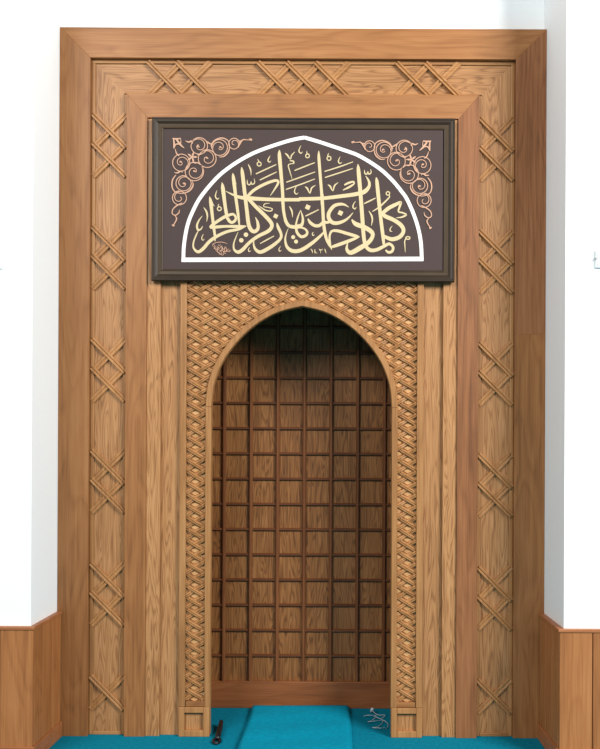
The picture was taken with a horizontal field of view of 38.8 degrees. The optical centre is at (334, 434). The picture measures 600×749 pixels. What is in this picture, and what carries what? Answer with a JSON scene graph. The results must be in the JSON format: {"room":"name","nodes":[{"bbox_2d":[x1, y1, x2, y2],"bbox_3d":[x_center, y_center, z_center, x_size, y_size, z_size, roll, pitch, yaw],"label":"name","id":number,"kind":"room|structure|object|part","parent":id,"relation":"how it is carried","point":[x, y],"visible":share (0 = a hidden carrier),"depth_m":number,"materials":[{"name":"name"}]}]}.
{"room":"mosque","nodes":[
{"label":"mosque","id":0,"kind":"room"},
{"bbox_2d":[0,0,63,625],"bbox_3d":[-2.330,-0.711,4.476,1.733,4.600,0.649,0,0,0],"label":"wall","id":1,"kind":"structure","parent":0,"point":[29,29],"depth_m":4.15,"materials":[{"name":"white paint"}]},
{"bbox_2d":[0,611,61,746],"bbox_3d":[-2.130,1.259,4.311,1.372,0.662,0.372,0,0,0],"label":"wainscoting","id":2,"kind":"structure","parent":1,"relation":"attached to","point":[30,656],"depth_m":4.13,"materials":[{"name":"brown wood"}]},
{"bbox_3d":[-2.128,0.936,4.311,1.372,0.016,0.372,0,0,0],"label":"cap rail","id":3,"kind":"part","parent":2,"relation":"part of","materials":[{"name":"brown wood"}]},
{"bbox_2d":[0,721,61,748],"bbox_3d":[-2.130,1.550,4.309,1.375,0.080,0.375,0,0,0],"label":"baseboard","id":4,"kind":"structure","parent":1,"relation":"attached to","point":[55,734],"depth_m":4.31,"materials":[{"name":"brown wood"}]},
{"bbox_2d":[49,708,544,748],"bbox_3d":[-0.007,1.640,1.810,6.400,0.080,6.620,0,0,0],"label":"floor","id":5,"kind":"structure","parent":0,"point":[364,736],"depth_m":4.46,"materials":[{"name":"teal carpet"}]},
{"bbox_2d":[212,720,222,744],"bbox_3d":[-0.614,1.575,4.510,0.050,0.044,0.265,0,0,0],"label":"clip","id":6,"kind":"object","parent":5,"relation":"on","point":[220,725],"visible":1,"depth_m":4.47,"materials":[{"name":"black plastic"}]},
{"bbox_2d":[237,705,352,748],"bbox_3d":[-0.204,1.581,4.085,0.589,0.035,1.770,0,0,0],"label":"mat","id":7,"kind":"object","parent":5,"relation":"on","point":[267,726],"visible":1,"depth_m":4.56,"materials":[{"name":"teal fabric"}]},
{"bbox_2d":[57,27,546,737],"bbox_3d":[-0.176,-0.277,4.764,2.577,3.752,0.532,0,0,0],"label":"mihrab","id":8,"kind":"object","parent":5,"relation":"on","point":[270,493],"visible":0.96,"depth_m":4.52,"materials":[{"name":"brown wood"}]},
{"bbox_3d":[-1.206,-0.202,4.548,0.194,3.592,0.028,0,0,0],"label":"border panel","id":9,"kind":"part","parent":8,"relation":"part of","materials":[{"name":"brown wood"}]},
{"bbox_3d":[-0.742,1.425,4.532,0.100,0.027,0.059,0,0,0],"label":"foot rail","id":10,"kind":"part","parent":8,"relation":"part of","materials":[{"name":"brown wood"}]},
{"bbox_3d":[-0.179,0.363,4.523,1.019,2.157,0.046,0,0,0],"label":"arch moulding","id":11,"kind":"part","parent":8,"relation":"part of","materials":[{"name":"brown wood"}]},
{"bbox_3d":[-0.179,0.297,4.535,1.222,2.289,0.027,0,0,0],"label":"lattice panel","id":12,"kind":"part","parent":8,"relation":"part of","materials":[{"name":"brown wood"}]},
{"bbox_2d":[151,117,454,282],"bbox_3d":[-0.167,-1.239,4.481,1.594,0.860,0.029,0,0,0],"label":"calligraphy panel","id":13,"kind":"object","parent":8,"relation":"attached to","point":[235,199],"visible":1,"depth_m":4.48,"materials":[{"name":"brown wood"}]},
{"bbox_3d":[-0.169,-1.897,4.548,2.253,0.191,0.028,0,0,0],"label":"border panel","id":14,"kind":"part","parent":8,"relation":"part of","materials":[{"name":"brown wood"}]},
{"bbox_3d":[0.374,1.431,4.532,0.100,0.027,0.059,0,0,0],"label":"foot rail","id":15,"kind":"part","parent":8,"relation":"part of","materials":[{"name":"brown wood"}]},
{"bbox_3d":[0.853,-0.192,4.548,0.194,3.592,0.028,0,0,0],"label":"border panel","id":16,"kind":"part","parent":8,"relation":"part of","materials":[{"name":"brown wood"}]},
{"bbox_2d":[365,708,387,728],"bbox_3d":[0.236,1.581,4.758,0.121,0.037,0.288,0,0,-10],"label":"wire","id":17,"kind":"object","parent":5,"relation":"on","point":[371,709],"visible":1,"depth_m":4.77,"materials":[{"name":"grey metal"}]},
{"bbox_2d":[64,0,543,28],"bbox_3d":[-0.174,-0.701,4.683,2.579,4.600,0.235,0,0,0],"label":"wall","id":18,"kind":"structure","parent":0,"point":[360,14],"depth_m":4.57,"materials":[{"name":"white paint"}]},
{"bbox_2d":[544,0,599,628],"bbox_3d":[2.159,-0.690,4.476,2.088,4.600,0.649,0,0,0],"label":"wall","id":19,"kind":"structure","parent":0,"point":[572,317],"depth_m":4.15,"materials":[{"name":"white paint"}]},
{"bbox_2d":[537,724,557,748],"bbox_3d":[1.757,1.568,4.309,1.374,0.080,0.375,0,0,0],"label":"baseboard","id":20,"kind":"structure","parent":19,"relation":"attached to","point":[542,736],"depth_m":4.36,"materials":[{"name":"brown wood"}]},
{"bbox_2d":[539,613,599,748],"bbox_3d":[1.760,1.277,4.311,1.371,0.662,0.372,0,0,0],"label":"wainscoting","id":21,"kind":"structure","parent":19,"relation":"attached to","point":[569,684],"depth_m":4.13,"materials":[{"name":"brown wood"}]},
{"bbox_3d":[1.761,0.954,4.311,1.371,0.016,0.372,0,0,0],"label":"cap rail","id":22,"kind":"part","parent":21,"relation":"part of","materials":[{"name":"brown wood"}]},
{"bbox_2d":[594,250,599,267],"bbox_3d":[1.311,-0.858,4.142,0.094,0.088,0.018,0,0,0],"label":"switch box","id":23,"kind":"object","parent":19,"relation":"attached to","point":[597,252],"visible":1,"depth_m":4.14,"materials":[{"name":"white plastic"}]}
]}

